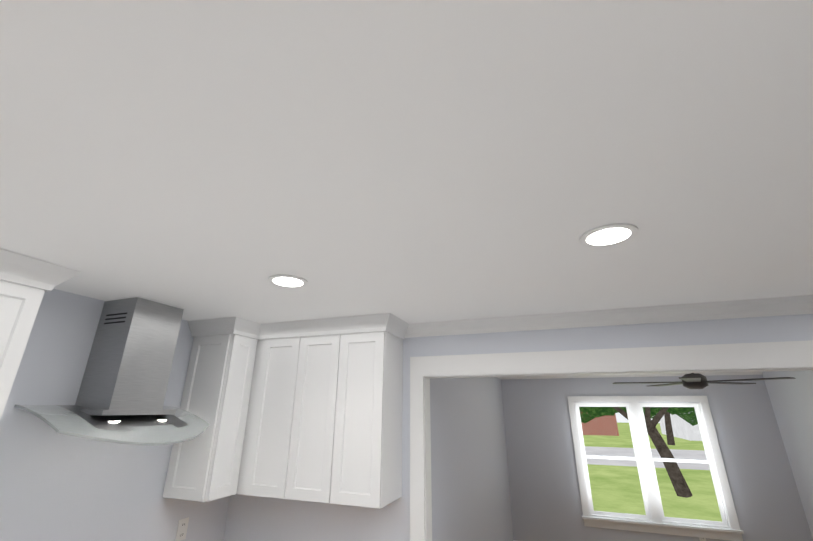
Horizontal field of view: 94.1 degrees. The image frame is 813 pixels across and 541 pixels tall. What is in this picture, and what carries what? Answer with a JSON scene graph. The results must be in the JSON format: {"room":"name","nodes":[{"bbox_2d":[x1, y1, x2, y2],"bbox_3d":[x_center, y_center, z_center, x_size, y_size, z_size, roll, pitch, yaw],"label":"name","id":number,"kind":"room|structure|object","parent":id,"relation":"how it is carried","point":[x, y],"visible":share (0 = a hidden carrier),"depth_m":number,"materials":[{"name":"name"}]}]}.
{"room":"kitchen","nodes":[
{"label":"kitchen","id":0,"kind":"room"},
{"bbox_2d":[0,289,229,540],"bbox_3d":[-2.120,0.978,0.675,0.120,2.490,4.840,-7,-21,19],"label":"wall","id":1,"kind":"structure","parent":0,"point":[55,485],"depth_m":1.89,"materials":[{"name":"white paint"}]},
{"bbox_2d":[0,249,79,419],"bbox_3d":[-1.881,0.267,0.784,0.414,1.071,1.652,-7,-21,19],"label":"upper cabinet","id":2,"kind":"object","parent":1,"relation":"attached to","point":[26,283],"visible":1,"depth_m":1.46,"materials":[{"name":"white paint"}]},
{"bbox_2d":[14,297,209,445],"bbox_3d":[-1.376,0.522,2.001,0.508,0.714,0.760,-7,-21,19],"label":"range hood","id":3,"kind":"object","parent":1,"relation":"attached to","point":[122,391],"visible":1,"depth_m":1.94,"materials":[{"name":"metal"}]},
{"bbox_2d":[175,517,188,540],"bbox_3d":[-1.391,1.608,2.348,0.006,0.116,0.072,-7,-21,19],"label":"electrical outlet","id":4,"kind":"object","parent":1,"relation":"attached to","point":[182,529],"visible":1,"depth_m":2.35,"materials":[{"name":"white plastic"}]},
{"bbox_2d":[163,317,234,501],"bbox_3d":[-1.196,0.927,2.620,0.348,1.052,0.560,-7,-21,19],"label":"upper cabinet","id":5,"kind":"object","parent":1,"relation":"attached to","point":[188,477],"depth_m":2.37,"materials":[{"name":"white paint"}]},
{"bbox_2d":[0,0,812,323],"bbox_3d":[-1.636,0.194,2.303,10.500,0.100,10.900,-7,-21,19],"label":"ceiling","id":6,"kind":"structure","parent":0,"point":[426,160],"depth_m":0.86,"materials":[{"name":"white paint"}]},
{"bbox_2d":[268,275,307,287],"bbox_3d":[-0.542,0.051,1.732,0.176,0.008,0.176,-7,-21,19],"label":"recessed light","id":7,"kind":"object","parent":6,"relation":"in","point":[290,281],"visible":0.98,"depth_m":1.72,"materials":[{"name":"white paint"}]},
{"bbox_2d":[579,223,638,246],"bbox_3d":[0.670,-0.114,1.259,0.176,0.008,0.176,-7,-21,19],"label":"recessed light","id":8,"kind":"object","parent":6,"relation":"in","point":[609,235],"visible":1,"depth_m":1.25,"materials":[{"name":"white paint"}]},
{"bbox_2d":[613,373,795,388],"bbox_3d":[2.737,0.973,3.704,1.310,0.359,1.378,-7,-21,19],"label":"ceiling fan","id":9,"kind":"object","parent":6,"relation":"hanging from","point":[694,381],"visible":0.77,"depth_m":3.58,"materials":[{"name":"grey"}]},
{"bbox_2d":[430,377,513,540],"bbox_3d":[0.833,2.283,4.223,0.120,2.490,4.300,-7,-21,19],"label":"wall","id":10,"kind":"structure","parent":0,"point":[470,489],"depth_m":3.50,"materials":[{"name":"grey paint"}]},
{"bbox_2d":[224,314,812,540],"bbox_3d":[1.155,1.440,1.897,5.120,2.490,0.120,-7,-21,19],"label":"wall","id":11,"kind":"structure","parent":0,"point":[254,518],"depth_m":2.35,"materials":[{"name":"white paint"}]},
{"bbox_2d":[207,313,406,507],"bbox_3d":[-0.620,0.857,2.419,1.059,1.052,0.560,-7,-21,19],"label":"upper cabinet","id":12,"kind":"object","parent":11,"relation":"attached to","point":[307,410],"depth_m":2.35,"materials":[{"name":"white paint"}]},
{"bbox_2d":[405,295,812,337],"bbox_3d":[1.698,0.213,2.028,3.670,0.083,0.062,-7,-21,19],"label":"crown molding","id":13,"kind":"structure","parent":11,"relation":"attached to","point":[782,306],"depth_m":2.17,"materials":[{"name":"white paint"}]},
{"bbox_2d":[410,340,812,540],"bbox_3d":[1.572,1.493,1.713,3.254,2.270,0.156,-7,-21,19],"label":"door frame","id":14,"kind":"structure","parent":11,"relation":"attached to","point":[772,356],"depth_m":2.22,"materials":[{"name":"white paint"}]},
{"bbox_2d":[501,375,812,540],"bbox_3d":[3.273,2.748,5.466,3.540,2.490,0.120,-7,-21,19],"label":"wall","id":15,"kind":"structure","parent":0,"point":[545,499],"depth_m":5.45,"materials":[{"name":"grey paint"}]},
{"bbox_2d":[567,396,663,533],"bbox_3d":[2.993,2.761,5.543,1.000,1.745,0.169,-7,-21,19],"label":"dining room window","id":16,"kind":"structure","parent":15,"relation":"in","point":[654,524],"depth_m":5.46,"materials":[{"name":"white paint"}]},
{"bbox_2d":[505,371,762,378],"bbox_3d":[3.290,1.584,5.781,3.450,0.083,0.062,-7,-21,19],"label":"crown molding","id":17,"kind":"structure","parent":15,"relation":"attached to","point":[646,375],"depth_m":5.73,"materials":[{"name":"white paint"}]},
{"bbox_2d":[637,396,743,540],"bbox_3d":[3.860,2.656,5.240,0.890,1.745,0.169,-7,-21,19],"label":"dining room window","id":18,"kind":"structure","parent":15,"relation":"in","point":[732,531],"depth_m":5.10,"materials":[{"name":"white paint"}]},
{"bbox_2d":[763,370,812,537],"bbox_3d":[3.448,1.108,0.946,0.120,2.490,9.020,-7,-21,19],"label":"wall","id":19,"kind":"structure","parent":0,"point":[791,400],"depth_m":4.62,"materials":[{"name":"white paint"}]},
{"label":"outside","id":20,"kind":"structure","parent":0,"visible":0},
{"bbox_2d":[583,422,721,521],"bbox_3d":[24.511,17.647,40.474,100.000,0.200,85.280,-7,-21,19],"label":"lawn","id":21,"kind":"structure","parent":20,"point":[616,489],"depth_m":13.22,"materials":[{"name":"green plant"}]},
{"bbox_2d":[581,413,618,435],"bbox_3d":[20.807,15.698,43.369,7.200,5.400,8.800,-7,-21,19],"label":"brick house","id":22,"kind":"structure","parent":21,"relation":"on","point":[605,426],"depth_m":38.99,"materials":[{"name":"red brick"}]},
{"bbox_2d":[579,407,626,422],"bbox_3d":[12.797,9.294,31.163,13.608,9.055,7.424,-7,-21,19],"label":"tree","id":23,"kind":"object","parent":21,"relation":"on","point":[593,412],"visible":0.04,"depth_m":28.00,"materials":[{"name":"green plant"}]},
{"bbox_2d":[585,446,709,469],"bbox_3d":[16.765,10.347,20.810,100.000,0.020,10.000,-7,-21,19],"label":"road","id":24,"kind":"structure","parent":21,"relation":"on","point":[677,454],"depth_m":21.64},
{"bbox_2d":[613,407,692,497],"bbox_3d":[8.004,2.874,12.652,7.868,8.507,8.504,-7,-21,19],"label":"tree","id":25,"kind":"object","parent":21,"relation":"on","point":[679,484],"visible":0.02,"depth_m":12.19,"materials":[{"name":"brown plant"}]},
{"bbox_2d":[620,407,697,444],"bbox_3d":[22.837,8.549,29.113,14.265,9.168,8.143,-7,-21,19],"label":"tree","id":26,"kind":"object","parent":21,"relation":"on","point":[679,411],"visible":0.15,"depth_m":28.49,"materials":[{"name":"green plant"}]},
{"bbox_2d":[659,411,701,440],"bbox_3d":[31.683,12.915,36.705,12.000,6.200,11.000,-7,-21,19],"label":"house","id":27,"kind":"structure","parent":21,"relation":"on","point":[682,428],"depth_m":34.75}
]}

